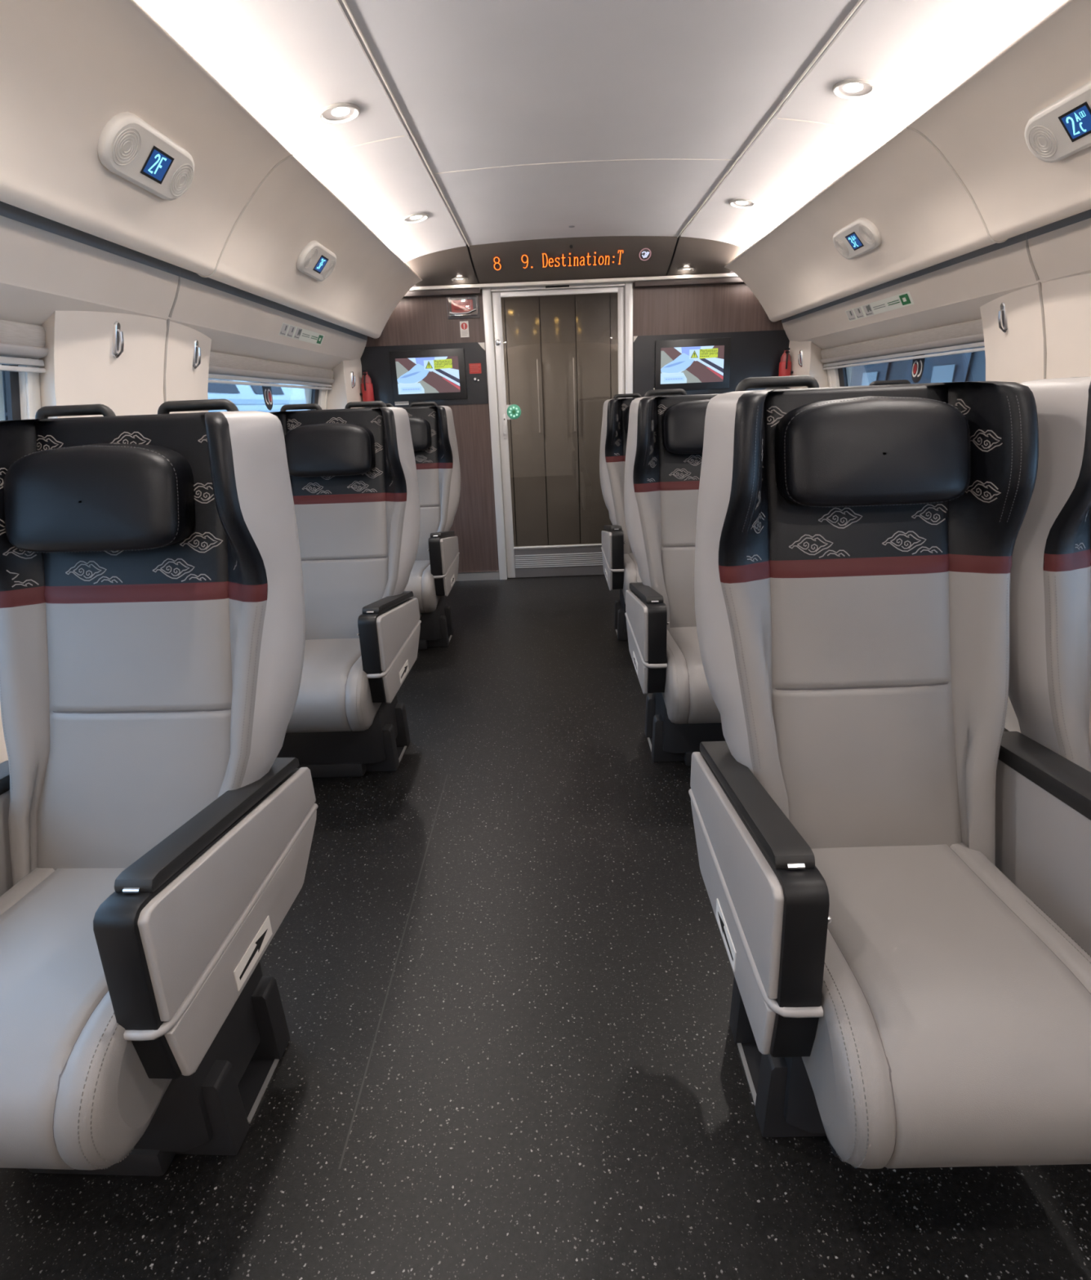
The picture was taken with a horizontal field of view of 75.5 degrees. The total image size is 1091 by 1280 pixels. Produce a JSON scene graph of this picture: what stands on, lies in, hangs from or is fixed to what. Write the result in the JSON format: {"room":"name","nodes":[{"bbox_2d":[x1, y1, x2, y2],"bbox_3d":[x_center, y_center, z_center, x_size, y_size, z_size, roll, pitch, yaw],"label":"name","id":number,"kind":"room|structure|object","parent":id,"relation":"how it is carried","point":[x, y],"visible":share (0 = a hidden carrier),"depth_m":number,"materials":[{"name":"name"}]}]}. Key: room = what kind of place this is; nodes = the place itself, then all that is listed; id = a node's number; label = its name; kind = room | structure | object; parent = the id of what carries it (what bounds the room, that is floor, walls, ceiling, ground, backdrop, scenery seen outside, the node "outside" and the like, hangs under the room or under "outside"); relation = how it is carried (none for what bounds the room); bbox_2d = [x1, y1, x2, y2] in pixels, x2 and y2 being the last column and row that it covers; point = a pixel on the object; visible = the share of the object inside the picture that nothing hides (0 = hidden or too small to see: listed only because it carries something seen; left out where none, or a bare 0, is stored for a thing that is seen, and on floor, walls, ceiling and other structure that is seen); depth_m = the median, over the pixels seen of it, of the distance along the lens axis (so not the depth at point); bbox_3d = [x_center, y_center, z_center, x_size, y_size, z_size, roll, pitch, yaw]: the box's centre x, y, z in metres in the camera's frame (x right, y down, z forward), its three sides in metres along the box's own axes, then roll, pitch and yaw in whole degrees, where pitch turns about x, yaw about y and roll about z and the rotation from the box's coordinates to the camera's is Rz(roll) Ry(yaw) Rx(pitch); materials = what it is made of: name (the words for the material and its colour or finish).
{"room":"train carriage","nodes":[
{"label":"train carriage","id":0,"kind":"room"},
{"bbox_2d":[0,215,366,763],"bbox_3d":[-1.444,-0.321,1.376,0.370,2.440,8.060,-2,19,1],"label":"wall","id":1,"kind":"structure","parent":0,"point":[77,291],"depth_m":2.30,"materials":[{"name":"beige plastic"}]},
{"bbox_2d":[1,355,40,420],"bbox_3d":[-1.530,-0.060,0.721,0.133,0.790,3.066,-2,19,1],"label":"window","id":2,"kind":"structure","parent":1,"relation":"in","point":[21,390],"depth_m":2.04,"materials":[{"name":"white"}]},
{"bbox_2d":[0,320,48,373],"bbox_3d":[-1.482,-0.365,0.620,0.052,0.128,3.035,-2,19,1],"label":"roller blind","id":3,"kind":"object","parent":1,"relation":"attached to","point":[18,340],"visible":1,"depth_m":1.97,"materials":[{"name":"grey fabric"}]},
{"bbox_2d":[111,320,124,358],"bbox_3d":[-1.377,-0.964,2.257,0.053,0.113,0.027,-2,19,1],"label":"coat hook","id":4,"kind":"object","parent":1,"relation":"attached to","point":[117,335],"visible":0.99,"depth_m":2.25,"materials":[{"name":"silver metal"}]},
{"bbox_2d":[0,0,291,275],"bbox_3d":[-1.034,-1.210,1.697,0.391,0.358,1.476,-2,19,1],"label":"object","id":5,"kind":"structure","parent":1,"relation":"attached to","point":[68,68],"depth_m":1.65,"materials":[{"name":"beige plastic"}]},
{"bbox_2d":[97,111,194,200],"bbox_3d":[-1.040,-1.262,1.843,0.114,0.127,0.396,-2,19,1],"label":"display","id":6,"kind":"object","parent":1,"relation":"attached to","point":[128,147],"visible":1,"depth_m":1.80,"materials":[{"name":"white plastic"}]},
{"bbox_2d":[112,127,141,165],"bbox_3d":[-1.025,-1.208,1.724,0.062,0.074,0.096,-2,19,1],"label":"speaker grille","id":7,"kind":"object","parent":6,"relation":"attached to","point":[126,141],"depth_m":1.72,"materials":[{"name":"white plastic"}]},
{"bbox_2d":[169,164,193,196],"bbox_3d":[-1.024,-1.294,1.982,0.062,0.074,0.096,-2,19,1],"label":"speaker grille","id":8,"kind":"object","parent":6,"relation":"attached to","point":[181,175],"depth_m":1.98,"materials":[{"name":"white plastic"}]},
{"bbox_2d":[163,274,180,402],"bbox_3d":[-1.328,-0.447,2.737,0.181,1.782,0.010,-2,19,1],"label":"trim","id":9,"kind":"structure","parent":1,"relation":"attached to","point":[179,279],"depth_m":2.52,"materials":[{"name":"beige plastic"}]},
{"bbox_2d":[0,200,367,340],"bbox_3d":[-1.279,-0.868,1.191,0.008,0.049,8.000,-2,19,1],"label":"trim","id":10,"kind":"structure","parent":1,"relation":"attached to","point":[8,211],"depth_m":2.21,"materials":[{"name":"grey"}]},
{"bbox_2d":[192,338,200,368],"bbox_3d":[-1.381,-1.127,2.772,0.053,0.113,0.027,-2,19,1],"label":"coat hook","id":11,"kind":"object","parent":1,"relation":"attached to","point":[197,350],"visible":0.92,"depth_m":2.77,"materials":[{"name":"silver metal"}]},
{"bbox_2d":[197,151,293,277],"bbox_3d":[-1.034,-1.207,1.698,0.399,0.362,1.488,-2,19,1],"label":"trim","id":12,"kind":"structure","parent":1,"relation":"attached to","point":[291,155],"depth_m":2.39,"materials":[{"name":"beige plastic"}]},
{"bbox_2d":[207,373,328,412],"bbox_3d":[-1.514,-1.154,3.966,0.133,0.790,1.996,-2,19,1],"label":"window","id":13,"kind":"structure","parent":1,"relation":"in","point":[246,397],"depth_m":3.82,"materials":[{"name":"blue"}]},
{"bbox_2d":[261,382,272,410],"bbox_3d":[-1.522,-1.353,3.857,0.003,0.181,0.124,-2,19,1],"label":"marker","id":14,"kind":"object","parent":13,"relation":"attached to","point":[267,393],"visible":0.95,"depth_m":3.86,"materials":[{"name":"red plastic"}]},
{"bbox_2d":[208,351,333,390],"bbox_3d":[-1.466,-1.459,3.866,0.052,0.128,1.965,-2,19,1],"label":"roller blind","id":15,"kind":"object","parent":13,"relation":"attached to","point":[242,368],"visible":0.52,"depth_m":3.63,"materials":[{"name":"grey fabric"}]},
{"bbox_2d":[278,322,324,345],"bbox_3d":[-1.299,-1.638,3.781,0.031,0.055,0.680,-2,19,1],"label":"sticker","id":16,"kind":"object","parent":1,"relation":"attached to","point":[289,331],"visible":1,"depth_m":3.74,"materials":[{"name":"white paper"}]},
{"bbox_2d":[208,154,422,338],"bbox_3d":[-1.025,-1.852,3.603,0.391,0.358,2.538,-2,19,1],"label":"trim","id":17,"kind":"structure","parent":1,"relation":"attached to","point":[292,208],"depth_m":3.00,"materials":[{"name":"beige plastic"}]},
{"bbox_2d":[296,240,336,281],"bbox_3d":[-1.034,-1.710,3.175,0.114,0.127,0.396,-2,19,1],"label":"display","id":18,"kind":"object","parent":1,"relation":"attached to","point":[315,260],"visible":0.99,"depth_m":3.13,"materials":[{"name":"white plastic"}]},
{"bbox_2d":[303,248,317,268],"bbox_3d":[-1.018,-1.656,3.056,0.062,0.074,0.096,-2,19,1],"label":"speaker grille","id":19,"kind":"object","parent":18,"relation":"attached to","point":[310,255],"depth_m":3.05,"materials":[{"name":"white plastic"}]},
{"bbox_2d":[323,260,335,278],"bbox_3d":[-1.017,-1.743,3.314,0.062,0.074,0.096,-2,19,1],"label":"speaker grille","id":20,"kind":"object","parent":18,"relation":"attached to","point":[330,266],"depth_m":3.30,"materials":[{"name":"white plastic"}]},
{"bbox_2d":[360,369,374,401],"bbox_3d":[-1.276,-1.796,5.005,0.097,0.226,0.091,-2,19,1],"label":"fire extinguisher","id":21,"kind":"object","parent":1,"relation":"attached to","point":[367,393],"visible":0.86,"depth_m":4.98,"materials":[{"name":"red metal"}]},
{"bbox_2d":[134,0,478,286],"bbox_3d":[-0.845,-1.245,1.045,0.724,0.236,7.967,-2,19,1],"label":"ceiling","id":22,"kind":"structure","parent":0,"point":[285,61],"depth_m":2.27,"materials":[{"name":"white plastic"}]},
{"bbox_2d":[318,102,359,124],"bbox_3d":[-0.694,-1.775,2.370,0.140,0.034,0.142,-2,19,1],"label":"recessed light","id":23,"kind":"object","parent":22,"relation":"in","point":[341,111],"visible":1,"depth_m":2.37,"materials":[{"name":"grey"}]},
{"bbox_2d":[303,135,404,164],"bbox_3d":[-0.761,-1.852,2.672,0.461,0.100,0.009,-2,19,1],"label":"trim","id":24,"kind":"structure","parent":22,"relation":"attached to","point":[400,135],"depth_m":2.66,"materials":[{"name":"white"}]},
{"bbox_2d":[401,213,428,223],"bbox_3d":[-0.687,-2.229,3.716,0.140,0.034,0.142,-2,19,1],"label":"recessed light","id":25,"kind":"object","parent":22,"relation":"in","point":[413,216],"visible":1,"depth_m":3.71,"materials":[{"name":"grey plastic"}]},
{"bbox_2d":[0,574,1090,1279],"bbox_3d":[0.247,0.782,1.803,3.320,0.050,8.120,-2,19,1],"label":"floor","id":26,"kind":"structure","parent":0,"point":[556,1086],"depth_m":1.45,"materials":[{"name":"black rubber"}]},
{"bbox_2d":[0,399,317,1176],"bbox_3d":[-0.832,0.269,1.287,0.666,1.332,0.873,-1,19,3],"label":"seat","id":27,"kind":"object","parent":26,"relation":"on","point":[156,838],"visible":1,"depth_m":1.35,"materials":[{"name":"grey leather"}]},
{"bbox_2d":[0,867,172,1169],"bbox_3d":[-0.826,0.601,1.246,0.456,0.216,0.583,-1,19,3],"label":"seat cushion","id":28,"kind":"object","parent":27,"relation":"on","point":[79,1090],"depth_m":1.03,"materials":[{"name":"grey leather"}]},
{"bbox_2d":[3,443,195,552],"bbox_3d":[-0.854,-0.272,1.343,0.348,0.194,0.127,-1,19,3],"label":"headrest pillow","id":29,"kind":"object","parent":27,"relation":"on","point":[58,497],"depth_m":1.30,"materials":[{"name":"black leather"}]},
{"bbox_2d":[269,400,421,777],"bbox_3d":[-0.829,-0.188,2.642,0.666,1.332,0.873,-2,19,2],"label":"seat","id":30,"kind":"object","parent":26,"relation":"on","point":[353,473],"visible":0.73,"depth_m":2.70,"materials":[{"name":"grey leather"}]},
{"bbox_2d":[284,422,374,476],"bbox_3d":[-0.833,-0.729,2.697,0.348,0.194,0.127,-2,19,2],"label":"headrest pillow","id":31,"kind":"object","parent":30,"relation":"on","point":[312,449],"depth_m":2.66,"materials":[{"name":"black leather"}]},
{"bbox_2d":[285,638,381,733],"bbox_3d":[-0.820,0.145,2.601,0.456,0.216,0.583,-2,19,2],"label":"seat cushion","id":32,"kind":"object","parent":30,"relation":"on","point":[338,691],"depth_m":2.36,"materials":[{"name":"grey leather"}]},
{"bbox_2d":[337,773,447,1168],"bbox_3d":[-0.370,0.729,1.952,0.004,0.001,1.430,-2,19,1],"label":"trim","id":33,"kind":"structure","parent":26,"relation":"on","point":[389,984],"depth_m":1.62,"materials":[{"name":"grey"}]},
{"bbox_2d":[365,401,460,649],"bbox_3d":[-0.827,-0.644,3.997,0.666,1.332,0.873,-2,19,1],"label":"seat","id":34,"kind":"object","parent":26,"relation":"on","point":[433,573],"visible":0.51,"depth_m":4.06,"materials":[{"name":"grey leather"}]},
{"bbox_2d":[408,416,431,451],"bbox_3d":[-0.836,-1.185,4.053,0.348,0.194,0.127,-2,19,1],"label":"headrest pillow","id":35,"kind":"object","parent":34,"relation":"on","point":[420,426],"depth_m":4.02,"materials":[{"name":"black leather"}]},
{"bbox_2d":[404,560,439,613],"bbox_3d":[-0.814,-0.312,3.956,0.456,0.216,0.583,-2,19,1],"label":"seat cushion","id":36,"kind":"object","parent":34,"relation":"on","point":[424,580],"depth_m":3.72,"materials":[{"name":"grey leather"}]},
{"bbox_2d":[599,393,641,640],"bbox_3d":[0.657,-0.691,3.958,0.661,1.332,0.903,-2,19,1],"label":"seat","id":37,"kind":"object","parent":26,"relation":"on","point":[620,569],"visible":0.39,"depth_m":4.04,"materials":[{"name":"grey leather"}]},
{"bbox_2d":[623,404,630,434],"bbox_3d":[0.625,-1.267,4.027,0.348,0.194,0.127,-2,19,1],"label":"headrest pillow","id":38,"kind":"object","parent":37,"relation":"on","point":[626,407],"depth_m":4.01,"materials":[{"name":"black leather"}]},
{"bbox_2d":[622,552,641,603],"bbox_3d":[0.643,-0.353,3.903,0.456,0.216,0.583,-2,19,1],"label":"seat cushion","id":39,"kind":"object","parent":37,"relation":"on","point":[629,565],"depth_m":3.70,"materials":[{"name":"grey leather"}]},
{"bbox_2d":[623,388,725,766],"bbox_3d":[0.650,-0.234,2.603,0.661,1.332,0.903,-2,19,1],"label":"seat","id":40,"kind":"object","parent":26,"relation":"on","point":[665,434],"visible":0.52,"depth_m":2.66,"materials":[{"name":"grey leather"}]},
{"bbox_2d":[661,399,710,453],"bbox_3d":[0.619,-0.811,2.672,0.348,0.194,0.127,-2,19,1],"label":"headrest pillow","id":41,"kind":"object","parent":40,"relation":"on","point":[682,420],"depth_m":2.64,"materials":[{"name":"black leather"}]},
{"bbox_2d":[661,626,720,724],"bbox_3d":[0.636,0.104,2.548,0.456,0.216,0.583,-2,19,1],"label":"seat cushion","id":42,"kind":"object","parent":40,"relation":"on","point":[686,695],"depth_m":2.31,"materials":[{"name":"grey leather"}]},
{"bbox_2d":[688,375,1090,1168],"bbox_3d":[0.643,0.222,1.248,0.661,1.332,0.903,-2,19,1],"label":"seat","id":43,"kind":"object","parent":26,"relation":"on","point":[896,879],"visible":1,"depth_m":1.28,"materials":[{"name":"grey leather"}]},
{"bbox_2d":[774,395,970,506],"bbox_3d":[0.612,-0.354,1.317,0.348,0.194,0.127,-2,19,1],"label":"headrest pillow","id":44,"kind":"object","parent":43,"relation":"on","point":[830,451],"depth_m":1.28,"materials":[{"name":"black leather"}]},
{"bbox_2d":[801,842,1090,1168],"bbox_3d":[0.630,0.561,1.193,0.456,0.216,0.583,-2,19,1],"label":"seat cushion","id":45,"kind":"object","parent":43,"relation":"on","point":[948,1024],"depth_m":1.00,"materials":[{"name":"grey leather"}]},
{"bbox_2d":[868,379,910,385],"bbox_3d":[1.256,-0.255,2.593,0.638,1.332,0.903,-2,19,1],"label":"seat","id":46,"kind":"object","parent":26,"relation":"on","point":[897,381],"visible":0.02,"depth_m":2.75,"materials":[{"name":"grey leather"}]},
{"bbox_2d":[1008,376,1090,772],"bbox_3d":[1.249,0.202,1.238,0.638,1.332,0.903,-2,19,1],"label":"seat","id":47,"kind":"object","parent":26,"relation":"on","point":[1049,682],"visible":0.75,"depth_m":1.34,"materials":[{"name":"grey leather"}]},
{"bbox_2d":[491,286,624,577],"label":"glass door","id":48,"kind":"structure","parent":0,"point":[557,497],"depth_m":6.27,"materials":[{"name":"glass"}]},
{"bbox_2d":[536,359,540,432],"bbox_3d":[-0.061,-2.151,6.222,0.010,0.620,0.035,-2,19,1],"label":"grab rail","id":49,"kind":"object","parent":48,"relation":"attached to","point":[536,359],"visible":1,"depth_m":6.20,"materials":[{"name":"silver metal"}]},
{"bbox_2d":[514,552,602,568],"bbox_3d":[0.167,-0.624,5.496,0.809,0.100,0.006,-2,19,1],"label":"vent grille","id":50,"kind":"object","parent":48,"relation":"attached to","point":[522,560],"depth_m":5.50,"materials":[{"name":"silver metal"}]},
{"bbox_2d":[572,357,575,431],"bbox_3d":[0.253,-2.162,6.216,0.010,0.620,0.035,-2,19,1],"label":"grab rail","id":51,"kind":"object","parent":48,"relation":"attached to","point":[572,357],"visible":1,"depth_m":6.20,"materials":[{"name":"silver metal"}]},
{"bbox_2d":[365,271,783,579],"bbox_3d":[0.218,-1.668,5.177,3.240,2.440,0.080,-2,19,1],"label":"wall","id":52,"kind":"structure","parent":0,"point":[717,308],"depth_m":4.96,"materials":[{"name":"brown wood"}]},
{"bbox_2d":[360,342,488,408],"bbox_3d":[-0.908,-1.898,5.059,0.970,0.413,0.008,-2,19,1],"label":"trim","id":53,"kind":"structure","parent":52,"relation":"attached to","point":[375,360],"depth_m":5.04,"materials":[{"name":"black plastic"}]},
{"bbox_2d":[389,348,466,401],"bbox_3d":[-0.836,-1.896,5.041,0.530,0.338,0.026,-2,19,1],"label":"television","id":54,"kind":"object","parent":52,"relation":"attached to","point":[428,374],"visible":1,"depth_m":5.03,"materials":[{"name":"black"}]},
{"bbox_2d":[446,295,479,319],"bbox_3d":[-0.575,-2.313,4.886,0.224,0.143,0.067,-2,19,1],"label":"box","id":55,"kind":"object","parent":52,"relation":"attached to","point":[460,308],"visible":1,"depth_m":4.89,"materials":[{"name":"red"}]},
{"bbox_2d":[459,320,469,337],"bbox_3d":[-0.571,-2.190,4.961,0.060,0.104,0.004,-2,19,1],"label":"warning sticker","id":56,"kind":"object","parent":52,"relation":"attached to","point":[464,326],"visible":1,"depth_m":4.96,"materials":[{"name":"white paper"}]},
{"bbox_2d":[468,363,481,373],"bbox_3d":[-0.502,-1.942,5.036,0.084,0.068,0.005,-2,19,1],"label":"plate","id":57,"kind":"object","parent":52,"relation":"attached to","point":[474,368],"visible":1,"depth_m":5.03,"materials":[{"name":"red plastic"}]},
{"bbox_2d":[455,570,498,581],"bbox_3d":[-0.850,-0.490,5.530,0.972,0.066,0.014,-2,19,1],"label":"baseboard","id":58,"kind":"structure","parent":52,"relation":"attached to","point":[477,575],"depth_m":5.52,"materials":[{"name":"silver metal"}]},
{"bbox_2d":[481,288,507,579],"bbox_3d":[-0.369,-1.468,5.242,0.060,2.064,0.112,-2,19,1],"label":"trim","id":59,"kind":"structure","parent":52,"relation":"attached to","point":[486,293],"depth_m":5.16,"materials":[{"name":"silver metal"}]},
{"bbox_2d":[490,282,625,292],"bbox_3d":[0.086,-2.455,4.913,0.929,0.020,0.100,-2,19,1],"label":"trim","id":60,"kind":"structure","parent":52,"relation":"attached to","point":[623,284],"depth_m":4.87,"materials":[{"name":"silver metal"}]},
{"bbox_2d":[466,235,679,282],"bbox_3d":[0.180,-2.524,4.675,1.372,0.185,0.255,-2,19,1],"label":"trim","id":61,"kind":"structure","parent":52,"relation":"attached to","point":[468,248],"depth_m":4.66,"materials":[{"name":"black"}]},
{"bbox_2d":[408,272,737,290],"bbox_3d":[0.185,-2.450,4.827,2.524,0.020,0.085,-2,19,1],"label":"trim","id":62,"kind":"structure","parent":52,"relation":"attached to","point":[620,280],"depth_m":4.79,"materials":[{"name":"white metal"}]},
{"bbox_2d":[403,276,744,297],"bbox_3d":[0.186,-2.428,4.845,2.524,0.034,0.065,-2,19,1],"label":"trim","id":63,"kind":"structure","parent":52,"relation":"attached to","point":[727,280],"depth_m":4.82,"materials":[{"name":"grey"}]},
{"bbox_2d":[623,282,632,398],"bbox_3d":[0.615,-1.502,5.225,0.052,2.064,0.112,-2,19,1],"label":"trim","id":64,"kind":"structure","parent":52,"relation":"attached to","point":[628,288],"depth_m":4.96,"materials":[{"name":"silver metal"}]},
{"bbox_2d":[654,337,730,390],"bbox_3d":[1.046,-1.959,5.011,0.530,0.338,0.026,-2,19,1],"label":"television","id":65,"kind":"object","parent":52,"relation":"attached to","point":[691,364],"visible":0.99,"depth_m":5.00,"materials":[{"name":"black"}]},
{"bbox_2d":[633,329,789,397],"bbox_3d":[1.218,-1.964,5.026,1.177,0.422,0.008,-2,19,1],"label":"trim","id":66,"kind":"structure","parent":52,"relation":"attached to","point":[757,353],"depth_m":5.00,"materials":[{"name":"black plastic"}]},
{"bbox_2d":[345,0,858,245],"bbox_3d":[0.158,-1.350,0.863,1.344,0.042,7.700,-2,19,1],"label":"ceiling","id":67,"kind":"structure","parent":0,"point":[477,84],"depth_m":2.39,"materials":[{"name":"white plastic"}]},
{"bbox_2d":[337,0,469,246],"bbox_3d":[-0.510,-1.306,0.882,0.005,0.009,7.700,-2,19,1],"label":"trim","id":68,"kind":"structure","parent":67,"relation":"attached to","point":[343,1],"depth_m":2.32,"materials":[{"name":"white metal"}]},
{"bbox_2d":[468,235,677,283],"bbox_3d":[0.180,-2.531,4.669,1.344,0.218,0.267,-2,19,1],"label":"destination sign","id":69,"kind":"object","parent":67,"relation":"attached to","point":[605,256],"visible":1,"depth_m":4.64,"materials":[{"name":"grey"}]},
{"bbox_2d":[639,248,650,260],"bbox_3d":[0.654,-2.533,4.625,0.079,0.061,0.073,-2,19,1],"label":"icon","id":70,"kind":"object","parent":69,"relation":"attached to","point":[644,253],"depth_m":4.63,"materials":[{"name":"white"}]},
{"bbox_2d":[434,159,734,173],"bbox_3d":[0.169,-2.093,3.093,1.320,0.030,0.009,-2,19,1],"label":"trim","id":71,"kind":"structure","parent":67,"relation":"attached to","point":[622,159],"depth_m":3.09,"materials":[{"name":"white"}]},
{"bbox_2d":[676,0,863,237],"bbox_3d":[0.827,-1.352,0.860,0.005,0.009,7.700,-2,19,1],"label":"trim","id":72,"kind":"structure","parent":67,"relation":"attached to","point":[859,2],"depth_m":2.42,"materials":[{"name":"white metal"}]},
{"bbox_2d":[666,0,1066,275],"bbox_3d":[1.170,-1.314,1.011,0.724,0.236,7.967,-2,19,1],"label":"ceiling","id":73,"kind":"structure","parent":0,"point":[915,52],"depth_m":2.44,"materials":[{"name":"white plastic"}]},
{"bbox_2d":[728,198,756,208],"bbox_3d":[1.034,-2.288,3.688,0.140,0.034,0.142,-2,19,1],"label":"recessed light","id":74,"kind":"object","parent":73,"relation":"in","point":[740,201],"visible":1,"depth_m":3.69,"materials":[{"name":"grey plastic"}]},
{"bbox_2d":[777,117,888,139],"bbox_3d":[1.098,-1.917,2.641,0.461,0.100,0.009,-2,19,1],"label":"trim","id":75,"kind":"structure","parent":73,"relation":"attached to","point":[777,117],"depth_m":2.64,"materials":[{"name":"white"}]},
{"bbox_2d":[831,78,876,99],"bbox_3d":[1.027,-1.835,2.342,0.140,0.034,0.142,-2,19,1],"label":"recessed light","id":76,"kind":"object","parent":73,"relation":"in","point":[851,87],"visible":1,"depth_m":2.34,"materials":[{"name":"grey"}]},
{"bbox_2d":[782,217,1090,733],"bbox_3d":[1.843,-0.435,1.322,0.370,2.440,8.060,-2,19,1],"label":"wall","id":77,"kind":"structure","parent":0,"point":[975,288],"depth_m":2.69,"materials":[{"name":"beige plastic"}]},
{"bbox_2d":[777,347,792,376],"bbox_3d":[1.692,-1.927,4.946,0.097,0.226,0.091,-2,19,1],"label":"fire extinguisher","id":78,"kind":"object","parent":77,"relation":"attached to","point":[784,365],"visible":0.86,"depth_m":4.92,"materials":[{"name":"red metal"}]},
{"bbox_2d":[797,349,802,367],"bbox_3d":[1.745,-1.920,4.800,0.046,0.113,0.027,-2,19,1],"label":"coat hook","id":79,"kind":"object","parent":77,"relation":"attached to","point":[800,355],"visible":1,"depth_m":4.79,"materials":[{"name":"silver metal"}]},
{"bbox_2d":[832,217,880,259],"bbox_3d":[1.398,-1.802,3.158,0.114,0.127,0.396,-2,19,1],"label":"display","id":80,"kind":"object","parent":77,"relation":"attached to","point":[861,236],"visible":1,"depth_m":3.12,"materials":[{"name":"white plastic"}]},
{"bbox_2d":[834,239,848,256],"bbox_3d":[1.383,-1.830,3.286,0.062,0.074,0.096,-2,19,1],"label":"speaker grille","id":81,"kind":"object","parent":80,"relation":"attached to","point":[841,246],"depth_m":3.28,"materials":[{"name":"white plastic"}]},
{"bbox_2d":[858,225,874,244],"bbox_3d":[1.382,-1.744,3.028,0.062,0.074,0.096,-2,19,1],"label":"speaker grille","id":82,"kind":"object","parent":80,"relation":"attached to","point":[866,233],"depth_m":3.02,"materials":[{"name":"white plastic"}]},
{"bbox_2d":[724,125,995,321],"bbox_3d":[1.393,-1.936,3.563,0.391,0.358,2.538,-2,19,1],"label":"wall panel","id":83,"kind":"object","parent":77,"relation":"attached to","point":[923,216],"depth_m":2.95,"materials":[{"name":"beige plastic"}]},
{"bbox_2d":[844,291,914,321],"bbox_3d":[1.686,-1.693,3.589,0.031,0.055,0.740,-2,19,1],"label":"sticker","id":84,"kind":"object","parent":77,"relation":"attached to","point":[904,299],"visible":1,"depth_m":3.54,"materials":[{"name":"white paper"}]},
{"bbox_2d":[826,344,964,386],"bbox_3d":[1.940,-1.273,3.909,0.133,0.790,1.996,-2,19,1],"label":"window","id":85,"kind":"structure","parent":77,"relation":"in","point":[947,368],"depth_m":3.87,"materials":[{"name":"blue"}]},
{"bbox_2d":[819,319,984,369],"bbox_3d":[1.868,-1.574,3.811,0.052,0.128,1.965,-2,19,1],"label":"roller blind","id":86,"kind":"object","parent":85,"relation":"attached to","point":[969,332],"visible":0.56,"depth_m":3.56,"materials":[{"name":"grey fabric"}]},
{"bbox_2d":[911,349,925,382],"bbox_3d":[1.929,-1.426,3.647,0.003,0.181,0.124,-2,19,1],"label":"marker","id":87,"kind":"object","parent":85,"relation":"attached to","point":[917,365],"visible":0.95,"depth_m":3.65,"materials":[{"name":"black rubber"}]},
{"bbox_2d":[781,208,1090,323],"bbox_3d":[1.635,-0.969,1.143,0.008,0.049,8.000,-2,19,1],"label":"trim","id":88,"kind":"structure","parent":77,"relation":"attached to","point":[1085,215],"depth_m":2.76,"materials":[{"name":"grey"}]},
{"bbox_2d":[905,123,1006,243],"bbox_3d":[1.383,-1.290,1.658,0.399,0.362,1.488,-2,19,1],"label":"trim","id":89,"kind":"structure","parent":77,"relation":"attached to","point":[906,125],"depth_m":2.35,"materials":[{"name":"beige plastic"}]},
{"bbox_2d":[907,0,1090,240],"bbox_3d":[1.383,-1.294,1.657,0.391,0.358,1.476,-2,19,1],"label":"wall panel","id":90,"kind":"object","parent":77,"relation":"attached to","point":[979,126],"depth_m":2.04,"materials":[{"name":"beige plastic"}]},
{"bbox_2d":[997,302,1007,333],"bbox_3d":[1.766,-1.242,2.707,0.053,0.113,0.027,-2,19,1],"label":"coat hook","id":91,"kind":"object","parent":77,"relation":"attached to","point":[1002,317],"visible":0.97,"depth_m":2.70,"materials":[{"name":"silver metal"}]},
{"bbox_2d":[1025,236,1046,378],"bbox_3d":[1.763,-0.553,2.686,0.181,1.782,0.010,-2,19,1],"label":"trim","id":92,"kind":"structure","parent":77,"relation":"attached to","point":[1037,278],"depth_m":2.47,"materials":[{"name":"beige plastic"}]},
{"bbox_2d":[1024,80,1090,163],"bbox_3d":[1.391,-1.352,1.822,0.114,0.127,0.396,-2,19,1],"label":"display","id":93,"kind":"object","parent":77,"relation":"attached to","point":[1061,129],"visible":1,"depth_m":1.87,"materials":[{"name":"white plastic"}]},
{"bbox_2d":[1027,125,1057,157],"bbox_3d":[1.377,-1.380,1.950,0.062,0.074,0.096,-2,19,1],"label":"speaker grille","id":94,"kind":"object","parent":93,"relation":"attached to","point":[1042,140],"depth_m":1.95,"materials":[{"name":"white plastic"}]},
{"label":"outside","id":95,"kind":"structure","parent":0,"visible":0},
{"bbox_3d":[0.134,-0.140,8.394,28.000,0.100,44.000,-2,19,1],"label":"floor","id":96,"kind":"structure","parent":95,"visible":0},
{"bbox_2d":[961,341,985,382],"bbox_3d":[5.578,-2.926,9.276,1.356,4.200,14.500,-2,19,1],"label":"train","id":97,"kind":"object","parent":96,"relation":"on","point":[974,362],"visible":0.02,"depth_m":8.13,"materials":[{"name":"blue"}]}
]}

